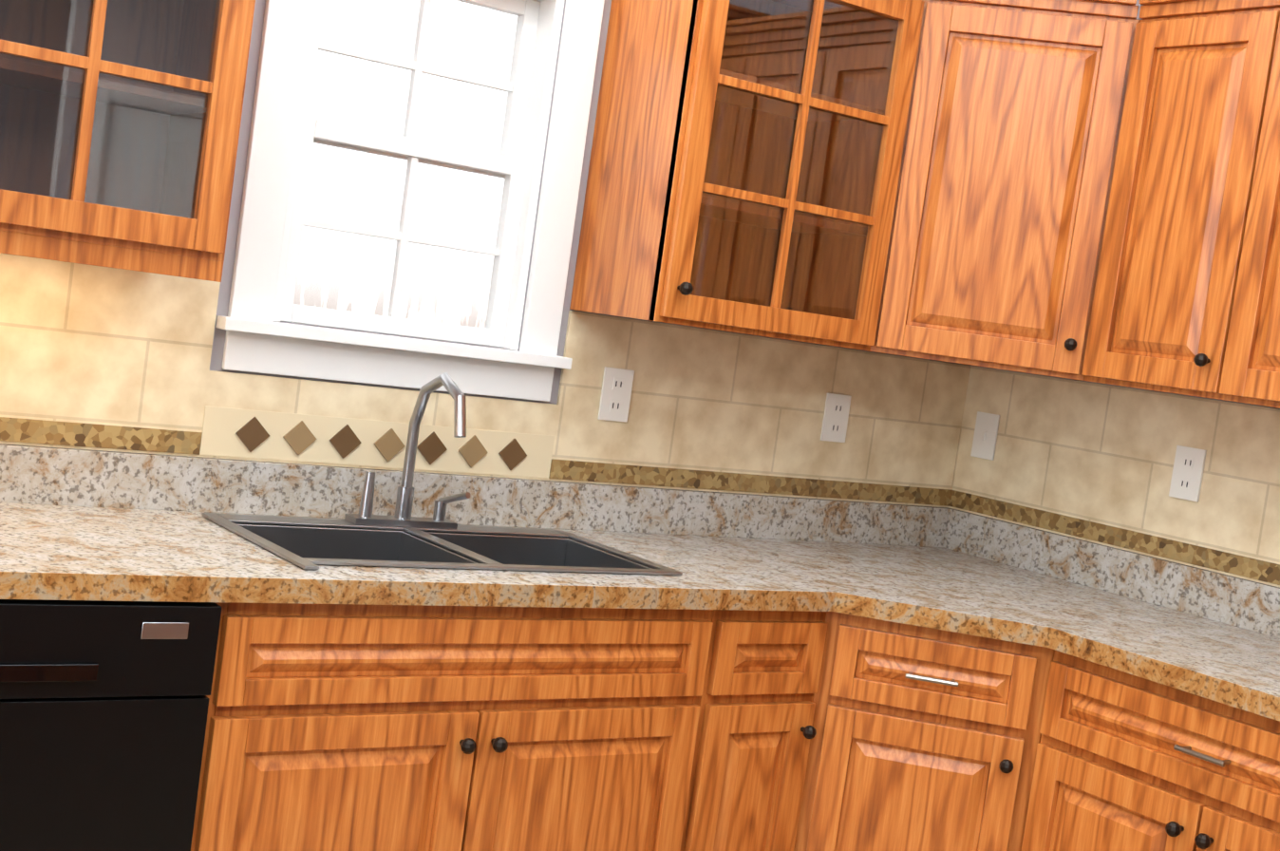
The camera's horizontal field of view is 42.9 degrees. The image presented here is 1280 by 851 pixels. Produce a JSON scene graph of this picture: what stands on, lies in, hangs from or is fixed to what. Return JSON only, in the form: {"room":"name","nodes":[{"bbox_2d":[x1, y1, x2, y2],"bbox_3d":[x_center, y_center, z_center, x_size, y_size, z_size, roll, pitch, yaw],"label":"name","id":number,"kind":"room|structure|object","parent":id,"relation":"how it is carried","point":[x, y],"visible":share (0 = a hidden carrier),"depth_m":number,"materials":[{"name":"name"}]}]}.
{"room":"kitchen","nodes":[
{"label":"kitchen","id":0,"kind":"room"},
{"bbox_2d":[3,0,970,508],"bbox_3d":[-2.006,-0.396,2.262,7.120,2.740,0.120,5,4,-35],"label":"wall","id":1,"kind":"structure","parent":0,"point":[218,340],"depth_m":3.21,"materials":[{"name":"grey paint"}]},
{"bbox_2d":[0,0,255,282],"bbox_3d":[-1.090,-0.729,2.526,1.046,0.885,0.375,5,4,-35],"label":"upper cabinet","id":2,"kind":"object","parent":1,"relation":"attached to","point":[120,123],"visible":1,"depth_m":2.66,"materials":[{"name":"brown wood"}]},
{"bbox_2d":[215,0,604,401],"bbox_3d":[-0.450,-0.546,3.267,0.760,0.935,0.170,5,4,-35],"label":"window unit","id":3,"kind":"structure","parent":1,"relation":"in","point":[286,132],"depth_m":3.29,"materials":[{"name":"white wood"}]},
{"bbox_2d":[0,253,972,508],"bbox_3d":[-0.438,-0.088,3.294,3.086,0.367,0.014,5,4,-35],"label":"tile backsplash","id":4,"kind":"structure","parent":1,"relation":"attached to","point":[99,358],"depth_m":3.44,"materials":[{"name":"tile"}]},
{"bbox_2d":[597,366,634,422],"bbox_3d":[-0.052,-0.067,3.553,0.075,0.115,0.008,5,4,-35],"label":"electrical outlet","id":5,"kind":"object","parent":4,"relation":"attached to","point":[615,394],"visible":1,"depth_m":3.55,"materials":[{"name":"white plastic"}]},
{"bbox_2d":[819,393,851,442],"bbox_3d":[0.472,-0.018,3.917,0.075,0.115,0.008,5,4,-35],"label":"electrical outlet","id":6,"kind":"object","parent":4,"relation":"attached to","point":[836,417],"visible":1,"depth_m":3.91,"materials":[{"name":"white plastic"}]},
{"bbox_2d":[569,0,924,351],"bbox_3d":[0.226,-0.623,3.439,0.637,0.850,0.375,5,4,-35],"label":"upper cabinet","id":7,"kind":"object","parent":1,"relation":"attached to","point":[744,166],"visible":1,"depth_m":3.41,"materials":[{"name":"brown wood"}]},
{"bbox_2d":[956,0,1279,585],"bbox_3d":[2.298,0.210,2.140,0.120,2.740,5.040,5,4,-35],"label":"wall","id":8,"kind":"structure","parent":0,"point":[1138,5],"depth_m":3.81,"materials":[{"name":"grey paint"}]},
{"bbox_2d":[853,0,1139,383],"bbox_3d":[0.819,-0.556,3.680,0.658,0.850,0.658,5,4,-35],"label":"upper cabinet","id":9,"kind":"object","parent":8,"relation":"attached to","point":[1007,168],"visible":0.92,"depth_m":3.46,"materials":[{"name":"brown wood"}]},
{"bbox_2d":[949,366,1279,587],"bbox_3d":[1.292,0.140,3.476,0.011,0.367,1.645,5,4,-35],"label":"tile backsplash","id":10,"kind":"structure","parent":8,"relation":"attached to","point":[1084,461],"depth_m":3.73,"materials":[{"name":"tile"}]},
{"bbox_2d":[970,411,999,460],"bbox_3d":[0.866,0.026,4.088,0.010,0.115,0.075,5,4,-35],"label":"light switch","id":11,"kind":"object","parent":10,"relation":"attached to","point":[985,435],"visible":1,"depth_m":4.08,"materials":[{"name":"white plastic"}]},
{"bbox_2d":[1168,445,1206,501],"bbox_3d":[1.207,0.105,3.589,0.008,0.115,0.075,5,4,-35],"label":"electrical outlet","id":12,"kind":"object","parent":10,"relation":"attached to","point":[1188,470],"visible":1,"depth_m":3.59,"materials":[{"name":"white plastic"}]},
{"bbox_2d":[1081,0,1279,408],"bbox_3d":[1.396,-0.437,3.083,0.375,0.850,1.036,5,4,-35],"label":"upper cabinet","id":13,"kind":"object","parent":8,"relation":"attached to","point":[1186,300],"visible":0.98,"depth_m":3.24,"materials":[{"name":"brown wood"}]},
{"bbox_3d":[0.708,1.544,0.319,9.950,0.100,6.900,5,4,-35],"label":"floor","id":14,"kind":"structure","parent":0,"visible":0},
{"bbox_2d":[0,599,221,850],"bbox_3d":[-1.101,0.648,2.558,0.596,0.886,0.618,5,4,-35],"label":"dishwasher","id":15,"kind":"object","parent":14,"relation":"on","point":[103,707],"visible":0.77,"depth_m":2.38,"materials":[{"name":"black metal"}]},
{"bbox_2d":[471,606,825,850],"bbox_3d":[0.042,0.753,3.353,0.405,0.890,0.671,5,4,-35],"label":"base cabinet","id":16,"kind":"object","parent":14,"relation":"on","point":[611,729],"depth_m":2.96,"materials":[{"name":"brown wood"}]},
{"bbox_2d":[790,611,1056,850],"bbox_3d":[0.590,0.816,3.550,0.972,0.890,0.975,5,4,-35],"label":"base cabinet","id":17,"kind":"object","parent":14,"relation":"on","point":[922,738],"depth_m":3.15,"materials":[{"name":"brown wood"}]},
{"bbox_2d":[0,443,1106,609],"bbox_3d":[-0.293,0.205,3.044,3.085,0.139,0.660,5,4,-35],"label":"countertop","id":18,"kind":"structure","parent":17,"relation":"on","point":[91,525],"depth_m":2.95,"materials":[{"name":"stone"}]},
{"bbox_2d":[344,373,470,528],"bbox_3d":[-0.398,0.052,3.111,0.220,0.310,0.225,5,4,-35],"label":"sink faucet","id":19,"kind":"object","parent":18,"relation":"on","point":[401,517],"visible":1,"depth_m":3.17,"materials":[{"name":"silver metal"}]},
{"bbox_2d":[201,512,682,575],"bbox_3d":[-0.363,0.310,3.026,0.784,0.178,0.489,5,4,-35],"label":"sink","id":20,"kind":"object","parent":18,"relation":"in","point":[311,545],"visible":0.35,"depth_m":3.09,"materials":[{"name":"silver metal"}]},
{"bbox_2d":[714,523,1279,721],"bbox_3d":[0.932,0.386,2.886,1.233,0.139,1.014,5,4,-35],"label":"countertop","id":21,"kind":"structure","parent":17,"relation":"on","point":[1209,634],"depth_m":3.39,"materials":[{"name":"stone"}]},
{"bbox_2d":[1026,650,1279,850],"bbox_3d":[1.144,0.929,3.002,0.671,0.890,0.826,5,4,-35],"label":"base cabinet","id":22,"kind":"object","parent":14,"relation":"on","point":[1130,762],"depth_m":2.90,"materials":[{"name":"brown wood"}]},
{"label":"outside","id":23,"kind":"structure","parent":0,"visible":0},
{"bbox_2d":[293,0,517,328],"bbox_3d":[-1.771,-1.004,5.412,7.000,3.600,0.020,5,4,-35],"label":"window panes","id":24,"kind":"structure","parent":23,"point":[441,199],"depth_m":6.02,"materials":[{"name":"glass"}]}
]}

